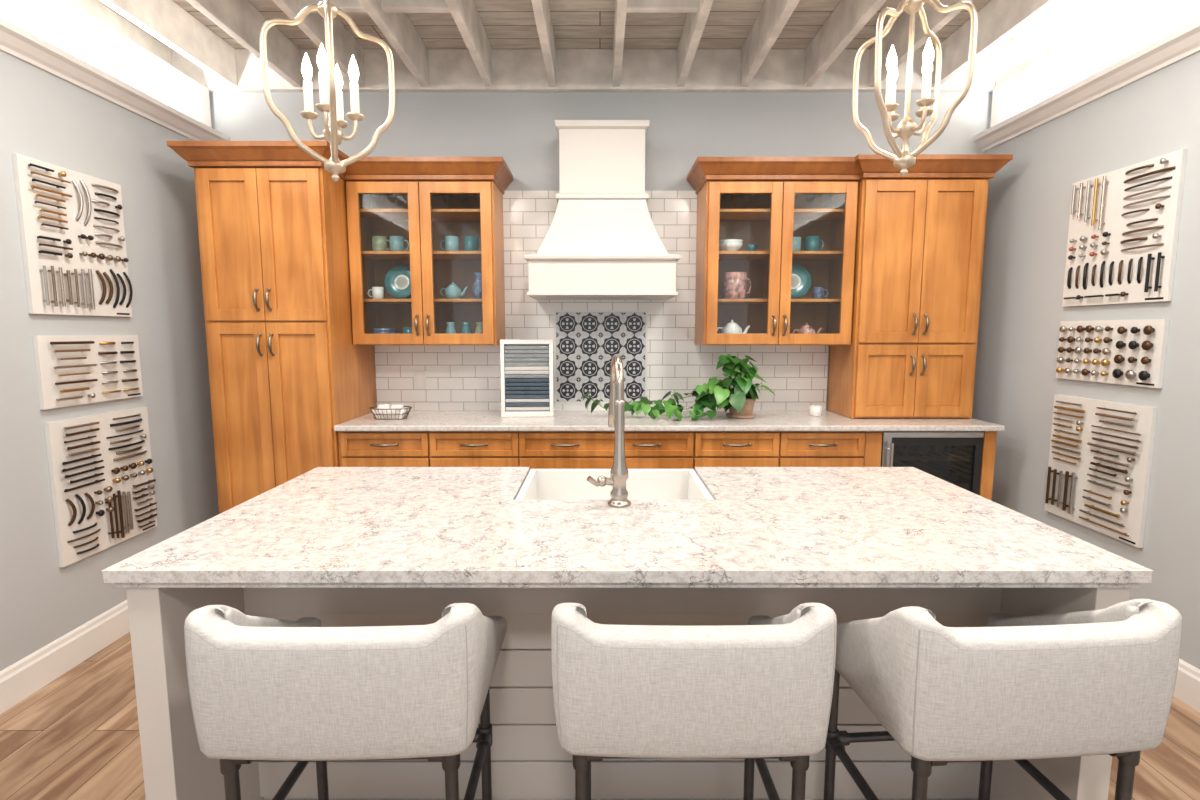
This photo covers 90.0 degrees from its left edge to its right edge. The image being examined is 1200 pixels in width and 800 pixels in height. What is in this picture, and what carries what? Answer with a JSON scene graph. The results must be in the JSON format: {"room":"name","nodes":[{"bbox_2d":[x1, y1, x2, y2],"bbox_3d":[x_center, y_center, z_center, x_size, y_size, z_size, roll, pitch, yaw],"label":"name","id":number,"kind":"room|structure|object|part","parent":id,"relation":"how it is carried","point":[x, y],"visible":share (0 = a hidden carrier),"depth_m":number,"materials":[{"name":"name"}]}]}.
{"room":"store","nodes":[
{"label":"store","id":0,"kind":"room"},
{"bbox_2d":[0,50,218,670],"bbox_3d":[-2.300,0.079,0.542,0.120,2.540,6.260,0,6,0],"label":"wall","id":1,"kind":"structure","parent":0,"point":[46,117],"depth_m":2.64,"materials":[{"name":"paint"}]},
{"bbox_2d":[0,600,129,713],"bbox_3d":[-2.231,1.266,0.678,0.018,0.150,6.260,0,6,0],"label":"baseboard","id":2,"kind":"structure","parent":1,"relation":"attached to","point":[23,678],"depth_m":2.47,"materials":[{"name":"white paint"}]},
{"bbox_2d":[12,153,132,316],"bbox_3d":[-2.216,-0.667,2.566,0.047,0.605,0.500,0,6,0],"label":"display board","id":3,"kind":"object","parent":1,"relation":"attached to","point":[71,223],"visible":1,"depth_m":2.52,"materials":[{"name":"white wood"}]},
{"bbox_2d":[32,335,142,409],"bbox_3d":[-2.217,-0.137,2.641,0.044,0.295,0.520,0,6,0],"label":"display board","id":4,"kind":"object","parent":1,"relation":"attached to","point":[71,370],"visible":1,"depth_m":2.58,"materials":[{"name":"white wood"}]},
{"bbox_2d":[44,407,156,566],"bbox_3d":[-2.216,0.363,2.713,0.047,0.605,0.530,0,6,0],"label":"display board","id":5,"kind":"object","parent":1,"relation":"attached to","point":[102,481],"visible":1,"depth_m":2.66,"materials":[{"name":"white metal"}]},
{"bbox_2d":[0,0,210,126],"bbox_3d":[-2.300,-1.304,0.362,0.120,0.250,6.215,0,6,0],"label":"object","id":6,"kind":"structure","parent":1,"relation":"attached to","point":[60,23],"depth_m":2.73,"materials":[{"name":"white paint"}]},
{"bbox_2d":[0,17,229,140],"bbox_3d":[-2.203,-1.141,0.404,0.075,0.085,6.260,0,6,0],"label":"trim","id":7,"kind":"structure","parent":1,"relation":"attached to","point":[16,41],"depth_m":2.61,"materials":[{"name":"white paint"}]},
{"bbox_2d":[97,0,1066,48],"bbox_3d":[0.005,-1.676,0.403,6.890,0.040,6.380,0,6,0],"label":"ceiling","id":8,"kind":"structure","parent":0,"point":[507,24],"depth_m":3.16,"materials":[{"name":"white wood"}]},
{"bbox_2d":[171,0,997,91],"bbox_3d":[0.005,-1.848,3.065,6.490,0.218,0.808,0,6,0],"label":"header beam","id":9,"kind":"structure","parent":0,"point":[449,70],"depth_m":3.43,"materials":[{"name":"white wood"}]},
{"bbox_2d":[0,632,1199,799],"bbox_3d":[0.000,1.364,0.749,7.200,0.060,6.380,0,6,0],"label":"floor","id":10,"kind":"structure","parent":0,"point":[76,737],"depth_m":2.05,"materials":[{"name":"brown wood"}]},
{"bbox_2d":[167,141,376,513],"bbox_3d":[-1.688,-0.125,3.329,0.763,2.315,0.672,0,6,0],"label":"pantry cabinet","id":11,"kind":"object","parent":10,"relation":"on","point":[285,366],"visible":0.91,"depth_m":3.04,"materials":[{"name":"brown wood"}]},
{"bbox_2d":[184,603,506,799],"bbox_3d":[-0.494,0.813,1.316,0.527,0.906,0.439,0,7,-1],"label":"counter stool","id":12,"kind":"object","parent":10,"relation":"on","point":[261,689],"visible":1,"depth_m":1.07,"materials":[{"name":"fabric"}]},
{"bbox_3d":[-0.495,0.947,1.348,0.456,0.632,0.395,0,7,-1],"label":"pipe frame","id":13,"kind":"part","parent":12,"relation":"part of","materials":[{"name":"black metal"}]},
{"bbox_2d":[102,467,1152,799],"bbox_3d":[0.058,0.756,1.799,2.215,0.910,0.977,0,6,0],"label":"kitchen island","id":14,"kind":"object","parent":10,"relation":"on","point":[336,546],"visible":0.51,"depth_m":1.60,"materials":[{"name":"stone"}]},
{"bbox_2d":[102,467,1152,587],"bbox_3d":[0.058,0.325,1.750,2.215,0.042,0.977,0,6,0],"label":"island countertop","id":15,"kind":"structure","parent":14,"relation":"on","point":[322,527],"depth_m":1.45,"materials":[{"name":"stone"}]},
{"bbox_2d":[587,354,630,507],"bbox_3d":[0.020,0.080,1.795,0.130,0.432,0.222,0,7,-4],"label":"kitchen faucet","id":16,"kind":"object","parent":15,"relation":"on","point":[618,478],"visible":1,"depth_m":1.72,"materials":[{"name":"silver metal"}]},
{"bbox_2d":[515,469,713,499],"bbox_3d":[0.045,0.399,2.038,0.610,0.235,0.451,0,6,0],"label":"farmhouse sink","id":17,"kind":"object","parent":15,"relation":"in","point":[539,484],"visible":0.14,"depth_m":2.23,"materials":[{"name":"white ceramic"}]},
{"bbox_2d":[338,431,996,500],"bbox_3d":[0.346,0.576,3.432,3.428,0.898,0.626,0,6,0],"label":"base cabinet","id":18,"kind":"object","parent":10,"relation":"on","point":[531,449],"visible":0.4,"depth_m":3.12,"materials":[{"name":"brown wood"}]},
{"bbox_2d":[334,410,1004,430],"bbox_3d":[0.356,0.112,3.386,3.448,0.030,0.613,0,6,0],"label":"countertop","id":19,"kind":"structure","parent":18,"relation":"on","point":[417,420],"depth_m":3.19,"materials":[{"name":"stone"}]},
{"bbox_2d":[369,404,411,419],"bbox_3d":[-1.160,0.064,3.329,0.236,0.078,0.144,0,6,0],"label":"basket","id":20,"kind":"object","parent":19,"relation":"on","point":[383,411],"visible":1,"depth_m":3.29,"materials":[{"name":"grey metal"}]},
{"bbox_2d":[500,339,553,416],"bbox_3d":[-0.413,-0.127,3.423,0.294,0.435,0.110,0,7,-3],"label":"display","id":21,"kind":"object","parent":19,"relation":"on","point":[526,365],"visible":1,"depth_m":3.38,"materials":[{"name":"tile"}]},
{"bbox_2d":[581,354,775,420],"bbox_3d":[0.431,-0.081,3.361,1.079,0.355,0.402,0,6,0],"label":"pothos","id":22,"kind":"object","parent":19,"relation":"on","point":[740,399],"visible":0.93,"depth_m":3.31,"materials":[{"name":"plant"}]},
{"bbox_2d":[809,405,821,415],"bbox_3d":[1.240,0.059,3.449,0.068,0.060,0.068,0,6,0],"label":"candle jar","id":23,"kind":"object","parent":19,"relation":"on","point":[815,410],"visible":1,"depth_m":3.42,"materials":[{"name":"white ceramic"}]},
{"bbox_2d":[827,154,1012,417],"bbox_3d":[1.726,-0.601,3.386,0.796,1.383,0.452,0,6,0],"label":"cabinet","id":24,"kind":"object","parent":19,"relation":"on","point":[920,234],"visible":0.98,"depth_m":3.23,"materials":[{"name":"brown wood"}]},
{"bbox_2d":[551,603,836,799],"bbox_3d":[0.173,0.813,1.321,0.527,0.906,0.439,0,6,0],"label":"counter stool","id":25,"kind":"object","parent":10,"relation":"on","point":[757,691],"visible":1,"depth_m":1.08,"materials":[{"name":"fabric"}]},
{"bbox_3d":[0.173,0.947,1.353,0.456,0.632,0.395,0,6,0],"label":"pipe frame","id":26,"kind":"part","parent":25,"relation":"part of","materials":[{"name":"black metal"}]},
{"bbox_2d":[881,431,983,494],"bbox_3d":[1.735,0.583,3.411,0.520,0.890,0.574,0,6,0],"label":"beverage fridge","id":27,"kind":"object","parent":10,"relation":"on","point":[954,457],"visible":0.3,"depth_m":3.14,"materials":[{"name":"black glass"}]},
{"bbox_2d":[823,599,1182,799],"bbox_3d":[0.802,0.813,1.321,0.527,0.906,0.439,0,7,-4],"label":"counter stool","id":28,"kind":"object","parent":10,"relation":"on","point":[1101,681],"visible":0.93,"depth_m":1.08,"materials":[{"name":"fabric"}]},
{"bbox_3d":[0.801,0.947,1.353,0.456,0.632,0.395,0,7,-4],"label":"pipe frame","id":29,"kind":"part","parent":28,"relation":"part of","materials":[{"name":"black metal"}]},
{"bbox_2d":[209,92,992,409],"bbox_3d":[0.005,-0.515,3.685,4.690,3.010,0.120,0,6,0],"label":"wall","id":30,"kind":"structure","parent":0,"point":[519,128],"depth_m":3.50,"materials":[{"name":"paint"}]},
{"bbox_2d":[344,157,512,344],"bbox_3d":[-0.937,-0.803,3.378,0.858,0.980,0.401,0,6,0],"label":"upper cabinet","id":31,"kind":"object","parent":30,"relation":"attached to","point":[423,201],"visible":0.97,"depth_m":3.29,"materials":[{"name":"brown wood"}]},
{"bbox_2d":[367,287,383,298],"bbox_3d":[-1.280,-0.611,3.439,0.087,0.070,0.063,3,7,28],"label":"coffee mug","id":32,"kind":"object","parent":31,"relation":"in","point":[377,292],"visible":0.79,"depth_m":3.41,"materials":[{"name":"white ceramic"}]},
{"bbox_2d":[372,236,389,250],"bbox_3d":[-1.242,-0.878,3.397,0.100,0.090,0.080,4,8,32],"label":"coffee mug","id":33,"kind":"object","parent":31,"relation":"in","point":[379,243],"visible":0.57,"depth_m":3.37,"materials":[{"name":"green ceramic"}]},
{"bbox_2d":[373,328,396,333],"bbox_3d":[-1.240,-0.375,3.460,0.130,0.074,0.130,0,6,0],"label":"stacked bowls","id":34,"kind":"object","parent":31,"relation":"in","point":[376,330],"visible":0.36,"depth_m":3.41,"materials":[{"name":"blue ceramic"}]},
{"bbox_2d":[384,265,410,298],"bbox_3d":[-1.130,-0.673,3.433,0.190,0.190,0.090,0,6,0],"label":"plate","id":35,"kind":"object","parent":31,"relation":"in","point":[397,281],"visible":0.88,"depth_m":3.42,"materials":[{"name":"teal ceramic"}]},
{"bbox_2d":[389,236,408,250],"bbox_3d":[-1.141,-0.878,3.397,0.100,0.090,0.080,4,8,32],"label":"coffee mug","id":36,"kind":"object","parent":31,"relation":"in","point":[397,243],"visible":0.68,"depth_m":3.37,"materials":[{"name":"blue ceramic"}]},
{"bbox_2d":[403,327,411,333],"bbox_3d":[-1.090,-0.377,3.454,0.092,0.080,0.070,4,7,30],"label":"coffee mug","id":37,"kind":"object","parent":31,"relation":"in","point":[406,330],"visible":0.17,"depth_m":3.42,"materials":[{"name":"teal ceramic"}]},
{"bbox_2d":[440,236,458,250],"bbox_3d":[-0.849,-0.879,3.408,0.100,0.090,0.080,4,8,32],"label":"coffee mug","id":38,"kind":"object","parent":31,"relation":"in","point":[451,242],"visible":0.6,"depth_m":3.37,"materials":[{"name":"blue ceramic"}]},
{"bbox_2d":[445,322,456,333],"bbox_3d":[-0.860,-0.393,3.458,0.070,0.110,0.070,0,6,0],"label":"ceramic vase","id":39,"kind":"object","parent":31,"relation":"in","point":[450,329],"visible":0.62,"depth_m":3.43,"materials":[{"name":"teal ceramic"}]},
{"bbox_2d":[440,282,467,298],"bbox_3d":[-0.836,-0.625,3.431,0.130,0.101,0.104,-5,8,-38],"label":"teapot","id":40,"kind":"object","parent":31,"relation":"in","point":[452,291],"visible":0.91,"depth_m":3.40,"materials":[{"name":"teal ceramic"}]},
{"bbox_2d":[461,322,471,333],"bbox_3d":[-0.770,-0.393,3.458,0.070,0.110,0.070,0,6,0],"label":"ceramic vase","id":41,"kind":"object","parent":31,"relation":"in","point":[466,329],"visible":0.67,"depth_m":3.43,"materials":[{"name":"teal ceramic"}]},
{"bbox_2d":[464,236,480,250],"bbox_3d":[-0.722,-0.878,3.397,0.100,0.090,0.080,4,8,32],"label":"coffee mug","id":42,"kind":"object","parent":31,"relation":"in","point":[470,242],"visible":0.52,"depth_m":3.37,"materials":[{"name":"teal ceramic"}]},
{"bbox_2d":[472,272,481,298],"bbox_3d":[-0.690,-0.650,3.429,0.084,0.150,0.084,0,6,0],"label":"ceramic vase","id":43,"kind":"object","parent":31,"relation":"in","point":[477,285],"visible":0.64,"depth_m":3.40,"materials":[{"name":"blue ceramic"}]},
{"bbox_2d":[474,322,482,333],"bbox_3d":[-0.690,-0.393,3.458,0.070,0.110,0.070,0,6,0],"label":"ceramic vase","id":44,"kind":"object","parent":31,"relation":"in","point":[479,328],"visible":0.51,"depth_m":3.43,"materials":[{"name":"green ceramic"}]},
{"bbox_2d":[374,191,828,409],"bbox_3d":[0.009,-0.585,3.612,2.753,1.305,0.010,0,6,0],"label":"tile backsplash","id":45,"kind":"structure","parent":30,"relation":"attached to","point":[458,377],"depth_m":3.64,"materials":[{"name":"white tile"}]},
{"bbox_2d":[413,371,425,388],"bbox_3d":[-1.097,-0.122,3.655,0.075,0.115,0.008,0,6,0],"label":"wall outlet","id":46,"kind":"object","parent":45,"relation":"attached to","point":[419,376],"visible":1,"depth_m":3.65,"materials":[{"name":"white plastic"}]},
{"bbox_2d":[554,310,647,403],"bbox_3d":[0.005,-0.259,3.640,0.564,0.564,0.008,0,6,0],"label":"tile panel","id":47,"kind":"object","parent":45,"relation":"attached to","point":[586,342],"visible":0.83,"depth_m":3.63,"materials":[{"name":"white tile"}]},
{"bbox_2d":[523,120,680,299],"bbox_3d":[0.012,-1.033,3.308,0.815,0.936,0.492,0,6,0],"label":"range hood","id":48,"kind":"object","parent":30,"relation":"attached to","point":[602,241],"visible":1,"depth_m":3.21,"materials":[{"name":"white paint"}]},
{"bbox_2d":[687,157,859,344],"bbox_3d":[0.948,-0.803,3.378,0.880,0.980,0.401,0,6,0],"label":"upper cabinet","id":49,"kind":"object","parent":30,"relation":"attached to","point":[766,202],"visible":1,"depth_m":3.29,"materials":[{"name":"brown wood"}]},
{"bbox_2d":[719,239,742,250],"bbox_3d":[0.740,-0.867,3.404,0.140,0.068,0.140,0,6,0],"label":"stacked bowls","id":50,"kind":"object","parent":49,"relation":"in","point":[728,244],"visible":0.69,"depth_m":3.35,"materials":[{"name":"white ceramic"}]},
{"bbox_2d":[717,320,749,333],"bbox_3d":[0.765,-0.401,3.457,0.163,0.126,0.129,5,8,38],"label":"teapot","id":51,"kind":"object","parent":49,"relation":"in","point":[730,328],"visible":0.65,"depth_m":3.42,"materials":[{"name":"white ceramic"}]},
{"bbox_2d":[723,272,750,298],"bbox_3d":[0.773,-0.650,3.429,0.133,0.150,0.133,6,9,45],"label":"ceramic pitcher","id":52,"kind":"object","parent":49,"relation":"in","point":[734,283],"visible":0.87,"depth_m":3.38,"materials":[{"name":"ceramic"}]},
{"bbox_2d":[746,244,756,250],"bbox_3d":[0.865,-0.861,3.425,0.060,0.050,0.060,0,6,0],"label":"serving bowl","id":53,"kind":"object","parent":49,"relation":"in","point":[750,247],"visible":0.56,"depth_m":3.40,"materials":[{"name":"teal ceramic"}]},
{"bbox_2d":[792,237,800,250],"bbox_3d":[1.091,-0.876,3.408,0.097,0.085,0.076,4,8,31],"label":"coffee mug","id":54,"kind":"object","parent":49,"relation":"in","point":[796,240],"visible":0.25,"depth_m":3.37,"materials":[{"name":"blue ceramic"}]},
{"bbox_2d":[791,264,810,298],"bbox_3d":[1.100,-0.678,3.432,0.200,0.200,0.091,0,6,0],"label":"plate","id":55,"kind":"object","parent":49,"relation":"in","point":[801,278],"visible":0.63,"depth_m":3.42,"materials":[{"name":"teal ceramic"}]},
{"bbox_2d":[792,323,821,333],"bbox_3d":[1.194,-0.392,3.458,0.139,0.107,0.110,-5,8,-38],"label":"teapot","id":56,"kind":"object","parent":49,"relation":"in","point":[806,329],"visible":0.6,"depth_m":3.43,"materials":[{"name":"ceramic"}]},
{"bbox_2d":[804,236,823,250],"bbox_3d":[1.208,-0.878,3.397,0.100,0.090,0.080,4,8,32],"label":"coffee mug","id":57,"kind":"object","parent":49,"relation":"in","point":[811,243],"visible":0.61,"depth_m":3.37,"materials":[{"name":"teal ceramic"}]},
{"bbox_2d":[813,287,828,298],"bbox_3d":[1.261,-0.609,3.428,0.084,0.070,0.059,3,7,27],"label":"coffee mug","id":58,"kind":"object","parent":49,"relation":"in","point":[818,292],"visible":0.94,"depth_m":3.41,"materials":[{"name":"blue ceramic"}]},
{"bbox_2d":[66,0,1135,86],"bbox_3d":[-0.087,-1.542,0.335,6.247,0.208,6.215,0,6,0],"label":"ceiling beams","id":59,"kind":"structure","parent":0,"point":[165,20],"depth_m":2.98,"materials":[{"name":"white wood"}]},
{"bbox_2d":[260,0,394,181],"bbox_3d":[-0.745,-1.097,1.636,0.246,0.970,0.246,3,7,21],"label":"lantern chandelier","id":60,"kind":"object","parent":59,"relation":"hanging from","point":[330,77],"visible":1,"depth_m":1.65,"materials":[{"name":"beige metal"}]},
{"bbox_2d":[852,0,977,175],"bbox_3d":[0.855,-1.105,1.635,0.246,0.955,0.246,1,7,10],"label":"lantern chandelier","id":61,"kind":"object","parent":59,"relation":"hanging from","point":[907,127],"visible":1,"depth_m":1.64,"materials":[{"name":"beige metal"}]},
{"bbox_2d":[972,51,1199,669],"bbox_3d":[2.310,0.079,0.542,0.120,2.540,6.260,0,6,0],"label":"wall","id":62,"kind":"structure","parent":0,"point":[1021,312],"depth_m":2.79,"materials":[{"name":"paint"}]},
{"bbox_2d":[972,18,1199,151],"bbox_3d":[2.212,-1.141,0.404,0.075,0.085,6.260,0,6,0],"label":"trim","id":63,"kind":"structure","parent":62,"relation":"attached to","point":[1184,42],"depth_m":2.65,"materials":[{"name":"white paint"}]},
{"bbox_2d":[990,0,1199,127],"bbox_3d":[2.310,-1.304,0.362,0.120,0.250,6.215,0,6,0],"label":"trim","id":64,"kind":"structure","parent":62,"relation":"attached to","point":[1141,23],"depth_m":2.73,"materials":[{"name":"white paint"}]},
{"bbox_2d":[1044,394,1157,547],"bbox_3d":[2.227,0.292,2.716,0.044,0.585,0.530,0,6,0],"label":"display board","id":65,"kind":"object","parent":62,"relation":"attached to","point":[1101,451],"visible":1,"depth_m":2.66,"materials":[{"name":"white wood"}]},
{"bbox_2d":[1056,319,1169,387],"bbox_3d":[2.225,-0.214,2.653,0.047,0.275,0.540,0,6,0],"label":"display board","id":66,"kind":"object","parent":62,"relation":"attached to","point":[1123,352],"visible":1,"depth_m":2.60,"materials":[{"name":"white wood"}]},
{"bbox_2d":[1062,149,1187,306],"bbox_3d":[2.225,-0.706,2.597,0.047,0.575,0.540,0,6,0],"label":"display board","id":67,"kind":"object","parent":62,"relation":"attached to","point":[1124,223],"visible":1,"depth_m":2.54,"materials":[{"name":"white wood"}]},
{"bbox_2d":[1173,658,1199,712],"bbox_3d":[2.241,1.266,0.678,0.018,0.150,6.260,0,6,0],"label":"baseboard","id":68,"kind":"structure","parent":62,"relation":"attached to","point":[1187,686],"depth_m":2.28,"materials":[{"name":"white paint"}]}
]}

